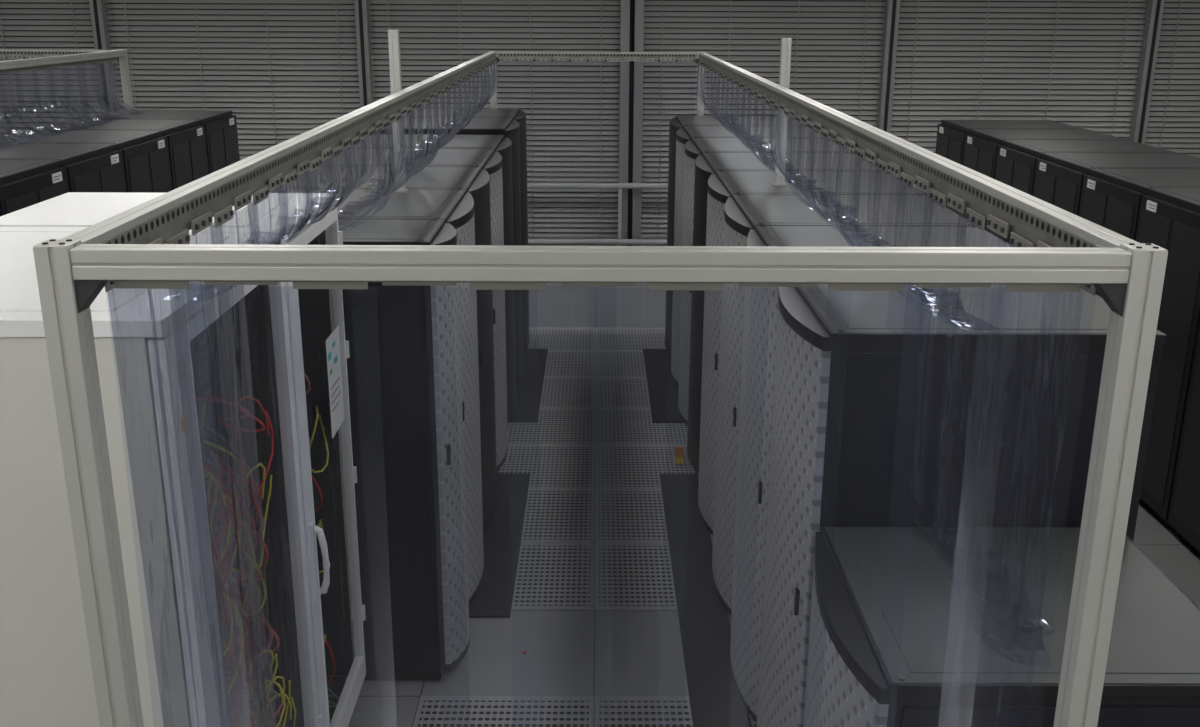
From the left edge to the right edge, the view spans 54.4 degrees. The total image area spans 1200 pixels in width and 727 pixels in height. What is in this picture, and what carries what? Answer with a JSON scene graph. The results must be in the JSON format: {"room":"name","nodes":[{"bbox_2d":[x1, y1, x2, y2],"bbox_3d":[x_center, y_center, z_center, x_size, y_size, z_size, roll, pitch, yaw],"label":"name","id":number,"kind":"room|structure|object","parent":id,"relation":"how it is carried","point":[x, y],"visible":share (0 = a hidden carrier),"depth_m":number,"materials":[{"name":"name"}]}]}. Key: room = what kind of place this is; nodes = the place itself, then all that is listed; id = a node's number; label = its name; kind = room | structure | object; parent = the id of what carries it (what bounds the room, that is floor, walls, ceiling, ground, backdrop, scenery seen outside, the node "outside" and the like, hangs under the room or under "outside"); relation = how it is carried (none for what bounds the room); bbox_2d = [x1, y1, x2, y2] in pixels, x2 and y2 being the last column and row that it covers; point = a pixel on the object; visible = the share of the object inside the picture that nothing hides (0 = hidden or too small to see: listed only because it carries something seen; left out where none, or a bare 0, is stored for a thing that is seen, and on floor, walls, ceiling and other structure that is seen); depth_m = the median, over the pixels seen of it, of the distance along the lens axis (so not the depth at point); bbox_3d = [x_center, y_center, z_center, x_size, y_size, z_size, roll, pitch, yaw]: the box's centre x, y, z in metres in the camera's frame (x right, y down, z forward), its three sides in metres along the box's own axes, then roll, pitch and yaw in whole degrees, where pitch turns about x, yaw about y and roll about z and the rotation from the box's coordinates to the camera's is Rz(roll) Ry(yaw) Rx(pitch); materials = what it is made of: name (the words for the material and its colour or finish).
{"room":"server room","nodes":[
{"label":"server room","id":0,"kind":"room"},
{"bbox_2d":[348,244,1199,726],"bbox_3d":[0.321,1.271,6.015,19.700,0.100,18.750,0,17,0],"label":"floor","id":1,"kind":"structure","parent":0,"point":[594,652],"depth_m":5.62,"materials":[{"name":"tile"}]},
{"bbox_2d":[0,160,69,215],"bbox_3d":[-3.803,-0.172,7.067,1.059,2.006,0.879,0,17,0],"label":"rack","id":2,"kind":"object","parent":1,"relation":"on","point":[23,183],"visible":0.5,"depth_m":6.81,"materials":[{"name":"black metal"}]},
{"bbox_2d":[0,143,126,192],"bbox_3d":[-3.806,-0.432,7.913,1.059,2.006,0.879,0,17,0],"label":"rack","id":3,"kind":"object","parent":1,"relation":"on","point":[90,167],"visible":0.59,"depth_m":7.65,"materials":[{"name":"black metal"}]},
{"bbox_2d":[0,49,133,112],"bbox_3d":[-5.077,-0.413,6.913,1.932,2.546,7.710,0,17,0],"label":"frame","id":4,"kind":"object","parent":1,"relation":"on","point":[36,59],"visible":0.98,"depth_m":9.95,"materials":[{"name":"metal"}]},
{"bbox_2d":[0,130,172,192],"bbox_3d":[-3.808,-0.692,8.759,1.059,2.006,0.879,0,17,0],"label":"rack","id":5,"kind":"object","parent":1,"relation":"on","point":[146,160],"visible":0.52,"depth_m":8.47,"materials":[{"name":"black metal"}]},
{"bbox_2d":[34,119,208,189],"bbox_3d":[-3.811,-0.952,9.605,1.059,2.006,0.879,0,17,0],"label":"rack","id":6,"kind":"object","parent":1,"relation":"on","point":[187,146],"visible":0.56,"depth_m":9.30,"materials":[{"name":"black metal"}]},
{"bbox_2d":[0,232,322,726],"bbox_3d":[-1.551,0.795,3.577,1.062,2.226,1.102,0,17,0],"label":"tall cabinet","id":7,"kind":"object","parent":1,"relation":"on","point":[202,419],"visible":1,"depth_m":3.00,"materials":[{"name":"white metal"}]},
{"bbox_2d":[84,110,239,173],"bbox_3d":[-3.814,-1.212,10.451,1.059,2.006,0.879,0,17,0],"label":"rack","id":8,"kind":"object","parent":1,"relation":"on","point":[221,134],"visible":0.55,"depth_m":10.15,"materials":[{"name":"black metal"}]},
{"bbox_2d":[0,192,365,726],"bbox_3d":[-1.531,0.510,4.504,1.109,2.226,0.822,0,17,0],"label":"tall cabinet","id":9,"kind":"object","parent":1,"relation":"on","point":[319,348],"visible":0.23,"depth_m":4.66,"materials":[{"name":"white metal"}]},
{"bbox_2d":[269,188,483,604],"bbox_3d":[-1.145,0.196,5.873,1.073,2.026,0.874,0,17,0],"label":"rack","id":10,"kind":"object","parent":1,"relation":"on","point":[454,206],"visible":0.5,"depth_m":5.63,"materials":[{"name":"grey metal"}]},
{"bbox_2d":[388,30,408,192],"bbox_3d":[-1.005,-1.246,5.786,0.070,0.786,0.070,0,17,0],"label":"support post","id":11,"kind":"object","parent":10,"relation":"on","point":[393,35],"visible":0.82,"depth_m":5.78,"materials":[{"name":"metal"}]},
{"bbox_2d":[276,166,496,530],"bbox_3d":[-1.148,-0.063,6.714,1.073,2.026,0.874,0,17,0],"label":"rack","id":12,"kind":"object","parent":1,"relation":"on","point":[476,180],"visible":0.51,"depth_m":6.43,"materials":[{"name":"black metal"}]},
{"bbox_2d":[327,219,469,680],"bbox_3d":[-1.143,0.402,5.204,1.073,2.026,0.514,0,17,0],"label":"rack","id":13,"kind":"object","parent":1,"relation":"on","point":[404,361],"visible":0.52,"depth_m":4.97,"materials":[{"name":"black metal"}]},
{"bbox_2d":[321,148,507,470],"bbox_3d":[-1.151,-0.321,7.556,1.073,2.026,0.874,0,17,0],"label":"rack","id":14,"kind":"object","parent":1,"relation":"on","point":[490,160],"visible":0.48,"depth_m":7.27,"materials":[{"name":"grey metal"}]},
{"bbox_2d":[347,134,515,423],"bbox_3d":[-1.153,-0.580,8.397,1.073,2.026,0.874,0,17,0],"label":"rack","id":15,"kind":"object","parent":1,"relation":"on","point":[500,143],"visible":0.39,"depth_m":8.11,"materials":[{"name":"grey metal"}]},
{"bbox_2d":[375,118,522,384],"bbox_3d":[-1.156,-0.857,9.232,1.073,2.066,0.874,0,17,0],"label":"rack","id":16,"kind":"object","parent":1,"relation":"on","point":[508,127],"visible":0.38,"depth_m":8.85,"materials":[{"name":"black metal"}]},
{"bbox_2d":[403,108,528,351],"bbox_3d":[-1.158,-1.116,10.073,1.073,2.066,0.874,0,17,0],"label":"rack","id":17,"kind":"object","parent":1,"relation":"on","point":[516,114],"visible":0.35,"depth_m":9.76,"materials":[{"name":"grey metal"}]},
{"bbox_2d":[413,696,756,726],"bbox_3d":[-0.025,1.587,4.803,1.536,0.004,0.766,0,17,0],"label":"floor","id":18,"kind":"structure","parent":1,"relation":"on","point":[432,711],"depth_m":5.05,"materials":[{"name":"metal"}]},
{"bbox_2d":[33,50,1167,726],"bbox_3d":[-0.016,-0.250,6.456,1.932,2.546,8.710,0,17,0],"label":"frame","id":19,"kind":"object","parent":1,"relation":"on","point":[147,245],"visible":0.99,"depth_m":2.04,"materials":[{"name":"metal"}]},
{"bbox_2d":[283,182,930,245],"bbox_3d":[0.296,-1.824,14.495,19.100,0.835,0.100,0,17,0],"label":"guard rail","id":20,"kind":"object","parent":1,"relation":"on","point":[619,186],"visible":0.12,"depth_m":14.44,"materials":[{"name":"grey metal"}]},
{"bbox_2d":[497,328,726,610],"bbox_3d":[-0.036,0.456,8.483,1.536,0.004,5.386,0,17,0],"label":"floor","id":21,"kind":"structure","parent":1,"relation":"on","point":[628,576],"depth_m":7.60,"materials":[{"name":"metal"}]},
{"bbox_2d":[469,473,529,616],"bbox_3d":[-0.573,0.991,6.710,0.245,0.012,1.850,0,17,0],"label":"rubber floor mat","id":22,"kind":"object","parent":21,"relation":"on","point":[502,536],"visible":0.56,"depth_m":6.55,"materials":[{"name":"black rubber"}]},
{"bbox_2d":[510,349,547,421],"bbox_3d":[-0.582,0.149,9.449,0.245,0.012,1.880,0,17,0],"label":"rubber floor mat","id":23,"kind":"object","parent":21,"relation":"on","point":[529,388],"visible":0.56,"depth_m":9.31,"materials":[{"name":"black rubber"}]},
{"bbox_2d":[643,349,684,422],"bbox_3d":[0.503,0.152,9.453,0.245,0.012,1.880,0,17,0],"label":"rubber floor mat","id":24,"kind":"object","parent":21,"relation":"on","point":[663,392],"visible":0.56,"depth_m":9.31,"materials":[{"name":"black rubber"}]},
{"bbox_2d":[675,446,683,463],"bbox_3d":[0.529,0.611,7.784,0.055,0.116,0.020,0,17,0],"label":"tag","id":25,"kind":"object","parent":21,"relation":"on","point":[679,450],"visible":1,"depth_m":7.77,"materials":[{"name":"orange plastic"}]},
{"bbox_2d":[665,115,804,352],"bbox_3d":[1.115,-1.079,10.079,1.073,2.011,0.879,0,17,0],"label":"rack","id":26,"kind":"object","parent":1,"relation":"on","point":[677,122],"visible":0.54,"depth_m":9.77,"materials":[{"name":"black metal"}]},
{"bbox_2d":[671,125,822,385],"bbox_3d":[1.117,-0.819,9.233,1.073,2.011,0.879,0,17,0],"label":"rack","id":27,"kind":"object","parent":1,"relation":"on","point":[686,133],"visible":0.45,"depth_m":8.93,"materials":[{"name":"grey metal"}]},
{"bbox_2d":[678,137,850,425],"bbox_3d":[1.120,-0.559,8.387,1.073,2.011,0.879,0,17,0],"label":"rack","id":28,"kind":"object","parent":1,"relation":"on","point":[694,147],"visible":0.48,"depth_m":8.11,"materials":[{"name":"grey metal"}]},
{"bbox_2d":[687,152,879,473],"bbox_3d":[1.123,-0.299,7.541,1.073,2.011,0.879,0,17,0],"label":"rack","id":29,"kind":"object","parent":1,"relation":"on","point":[707,163],"visible":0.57,"depth_m":7.26,"materials":[{"name":"black metal"}]},
{"bbox_2d":[698,170,923,534],"bbox_3d":[1.125,-0.039,6.695,1.073,2.011,0.879,0,17,0],"label":"rack","id":30,"kind":"object","parent":1,"relation":"on","point":[722,185],"visible":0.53,"depth_m":6.40,"materials":[{"name":"grey metal"}]},
{"bbox_2d":[772,38,791,185],"bbox_3d":[0.964,-1.322,6.156,0.070,0.761,0.070,0,17,0],"label":"support post","id":31,"kind":"object","parent":30,"relation":"on","point":[785,53],"visible":0.96,"depth_m":6.15,"materials":[{"name":"metal"}]},
{"bbox_2d":[712,194,973,614],"bbox_3d":[1.128,0.221,5.849,1.073,2.011,0.879,0,17,0],"label":"rack","id":32,"kind":"object","parent":1,"relation":"on","point":[742,213],"visible":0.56,"depth_m":5.56,"materials":[{"name":"black metal"}]},
{"bbox_2d":[730,225,1009,722],"bbox_3d":[1.131,0.481,5.003,1.073,2.011,0.879,0,17,0],"label":"rack","id":33,"kind":"object","parent":1,"relation":"on","point":[761,303],"visible":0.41,"depth_m":4.79,"materials":[{"name":"black metal"}]},
{"bbox_2d":[757,284,1166,726],"bbox_3d":[1.133,0.741,4.157,1.073,2.011,0.879,0,17,0],"label":"rack","id":34,"kind":"object","parent":1,"relation":"on","point":[913,406],"visible":0.57,"depth_m":3.57,"materials":[{"name":"black metal"}]},
{"bbox_2d":[803,526,1199,726],"bbox_3d":[1.097,1.297,3.376,0.998,1.406,0.879,0,17,0],"label":"rack","id":35,"kind":"object","parent":1,"relation":"on","point":[910,626],"visible":0.82,"depth_m":3.01,"materials":[{"name":"black metal"}]},
{"bbox_2d":[935,119,1082,213],"bbox_3d":[3.808,-1.337,11.169,1.109,1.886,0.879,0,17,0],"label":"rack","id":36,"kind":"object","parent":1,"relation":"on","point":[950,142],"visible":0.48,"depth_m":10.86,"materials":[{"name":"black metal"}]},
{"bbox_2d":[958,129,1125,231],"bbox_3d":[3.811,-1.077,10.323,1.109,1.886,0.879,0,17,0],"label":"rack","id":37,"kind":"object","parent":1,"relation":"on","point":[981,145],"visible":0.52,"depth_m":10.02,"materials":[{"name":"black metal"}]},
{"bbox_2d":[989,139,1176,243],"bbox_3d":[3.813,-0.817,9.477,1.109,1.886,0.879,0,17,0],"label":"rack","id":38,"kind":"object","parent":1,"relation":"on","point":[1016,160],"visible":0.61,"depth_m":9.18,"materials":[{"name":"black metal"}]},
{"bbox_2d":[1033,152,1199,215],"bbox_3d":[3.816,-0.557,8.631,1.109,1.886,0.879,0,17,0],"label":"rack","id":39,"kind":"object","parent":1,"relation":"on","point":[1058,180],"visible":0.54,"depth_m":8.33,"materials":[{"name":"black metal"}]},
{"bbox_2d":[1079,168,1199,296],"bbox_3d":[3.819,-0.297,7.785,1.109,1.886,0.879,0,17,0],"label":"rack","id":40,"kind":"object","parent":1,"relation":"on","point":[1110,198],"visible":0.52,"depth_m":7.52,"materials":[{"name":"black metal"}]},
{"bbox_2d":[1136,188,1199,531],"bbox_3d":[3.821,-0.037,6.939,1.109,1.886,0.879,0,17,0],"label":"rack","id":41,"kind":"object","parent":1,"relation":"on","point":[1169,218],"visible":0.62,"depth_m":6.72,"materials":[{"name":"black metal"}]},
{"bbox_2d":[1168,323,1199,555],"bbox_3d":[3.824,0.223,6.093,1.109,1.886,0.879,0,17,0],"label":"rack","id":42,"kind":"object","parent":1,"relation":"on","point":[1184,512],"visible":1,"depth_m":6.49,"materials":[{"name":"black metal"}]},
{"bbox_3d":[0.363,1.815,4.069,0.766,0.004,0.766,0,17,0],"label":"tile","id":43,"kind":"structure","parent":1,"relation":"on","visible":0},
{"bbox_2d":[659,474,750,726],"bbox_3d":[0.515,1.258,5.854,0.245,0.012,3.650,0,17,0],"label":"rubber floor mat","id":44,"kind":"object","parent":43,"relation":"on","point":[715,701],"visible":1,"depth_m":5.84,"materials":[{"name":"black rubber"}]},
{"bbox_3d":[0.301,-3.409,14.436,19.700,3.900,0.100,0,17,0],"label":"wall","id":45,"kind":"structure","parent":0,"visible":0},
{"bbox_2d":[0,2,101,133],"bbox_3d":[-7.619,-3.333,14.349,3.200,3.620,0.055,0,17,0],"label":"window","id":46,"kind":"structure","parent":45,"relation":"in","point":[0,2],"depth_m":14.27,"materials":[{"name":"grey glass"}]},
{"bbox_2d":[0,0,101,136],"bbox_3d":[-7.618,-3.285,14.259,3.120,3.500,0.064,0,17,0],"label":"blind","id":47,"kind":"object","parent":46,"relation":"attached to","point":[10,95],"visible":0.29,"depth_m":14.19,"materials":[{"name":"grey metal"}]},
{"bbox_2d":[89,0,119,113],"bbox_3d":[-5.988,-3.373,14.231,0.140,3.900,0.274,0,17,0],"label":"trim","id":48,"kind":"structure","parent":45,"relation":"attached to","point":[99,20],"depth_m":14.04,"materials":[{"name":"grey metal"}]},
{"bbox_2d":[108,3,359,170],"bbox_3d":[-4.419,-3.323,14.362,3.080,3.620,0.055,0,17,0],"label":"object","id":49,"kind":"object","parent":45,"relation":"in","point":[108,3],"depth_m":14.23,"materials":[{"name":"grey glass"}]},
{"bbox_2d":[105,0,359,189],"bbox_3d":[-4.418,-3.275,14.273,3.000,3.500,0.064,0,17,0],"label":"blind","id":50,"kind":"object","parent":49,"relation":"attached to","point":[202,85],"visible":0.45,"depth_m":14.15,"materials":[{"name":"grey metal"}]},
{"bbox_2d":[354,0,373,134],"bbox_3d":[-2.848,-3.364,14.244,0.140,3.900,0.274,0,17,0],"label":"trim","id":51,"kind":"structure","parent":45,"relation":"attached to","point":[362,15],"depth_m":14.01,"materials":[{"name":"grey metal"}]},
{"bbox_2d":[369,0,619,238],"bbox_3d":[-1.234,-3.313,14.375,3.170,3.620,0.055,0,17,0],"label":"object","id":52,"kind":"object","parent":45,"relation":"in","point":[615,0],"depth_m":14.31,"materials":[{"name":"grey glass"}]},
{"bbox_2d":[421,67,489,107],"bbox_3d":[-1.764,-3.371,14.251,0.841,0.479,0.064,0,17,0],"label":"blind","id":53,"kind":"object","parent":52,"relation":"attached to","point":[439,102],"depth_m":14.28,"materials":[{"name":"grey metal"}]},
{"bbox_2d":[368,0,620,101],"bbox_3d":[-1.265,-3.777,14.128,3.016,1.191,0.064,0,17,0],"label":"blind","id":54,"kind":"object","parent":52,"relation":"attached to","point":[386,77],"depth_m":14.06,"materials":[{"name":"grey metal"}]},
{"bbox_2d":[496,61,619,182],"bbox_3d":[-0.509,-2.968,14.379,1.499,1.467,0.064,0,17,0],"label":"blind","id":55,"kind":"object","parent":52,"relation":"attached to","point":[554,153],"depth_m":14.35,"materials":[{"name":"grey metal"}]},
{"bbox_2d":[527,188,617,238],"bbox_3d":[-0.344,-1.894,14.710,1.134,0.633,0.064,0,17,0],"label":"blind","id":56,"kind":"object","parent":52,"relation":"attached to","point":[533,194],"depth_m":14.71,"materials":[{"name":"grey metal"}]},
{"bbox_2d":[619,0,643,245],"bbox_3d":[0.382,-3.356,14.264,0.280,3.900,0.259,0,17,0],"label":"window frame","id":57,"kind":"structure","parent":45,"relation":"attached to","point":[632,11],"depth_m":14.27,"materials":[{"name":"grey metal"}]},
{"bbox_2d":[641,0,884,217],"bbox_3d":[1.936,-3.303,14.388,3.050,3.620,0.055,0,17,0],"label":"window","id":58,"kind":"structure","parent":45,"relation":"in","point":[644,0],"depth_m":14.23,"materials":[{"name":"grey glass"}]},
{"bbox_2d":[641,0,886,238],"bbox_3d":[1.967,-3.255,14.299,2.910,3.500,0.064,0,17,0],"label":"blind","id":59,"kind":"object","parent":58,"relation":"attached to","point":[655,226],"visible":0.51,"depth_m":14.16,"materials":[{"name":"grey metal"}]},
{"bbox_2d":[874,0,900,170],"bbox_3d":[3.492,-3.344,14.270,0.140,3.900,0.274,0,17,0],"label":"trim","id":60,"kind":"structure","parent":45,"relation":"attached to","point":[891,24],"depth_m":14.08,"materials":[{"name":"grey metal"}]},
{"bbox_2d":[891,1,1144,193],"bbox_3d":[5.061,-3.294,14.400,3.080,3.620,0.055,0,17,0],"label":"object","id":61,"kind":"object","parent":45,"relation":"in","point":[900,1],"depth_m":14.25,"materials":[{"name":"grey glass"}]},
{"bbox_2d":[887,0,1148,197],"bbox_3d":[5.061,-3.245,14.311,3.000,3.500,0.064,0,17,0],"label":"blind","id":62,"kind":"object","parent":61,"relation":"attached to","point":[1119,78],"visible":0.47,"depth_m":14.19,"materials":[{"name":"grey metal"}]},
{"bbox_2d":[1127,0,1164,143],"bbox_3d":[6.632,-3.334,14.283,0.140,3.900,0.274,0,17,0],"label":"trim","id":63,"kind":"structure","parent":45,"relation":"attached to","point":[1153,20],"depth_m":14.11,"materials":[{"name":"grey metal"}]},
{"bbox_2d":[1145,2,1199,153],"bbox_3d":[8.216,-3.284,14.413,3.110,3.620,0.055,0,17,0],"label":"window","id":64,"kind":"structure","parent":45,"relation":"in","point":[1164,2],"depth_m":14.33,"materials":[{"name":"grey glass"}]},
{"bbox_2d":[1145,0,1199,157],"bbox_3d":[8.216,-3.236,14.324,3.030,3.500,0.064,0,17,0],"label":"blind","id":65,"kind":"object","parent":64,"relation":"attached to","point":[1167,105],"visible":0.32,"depth_m":14.27,"materials":[{"name":"grey metal"}]}
]}

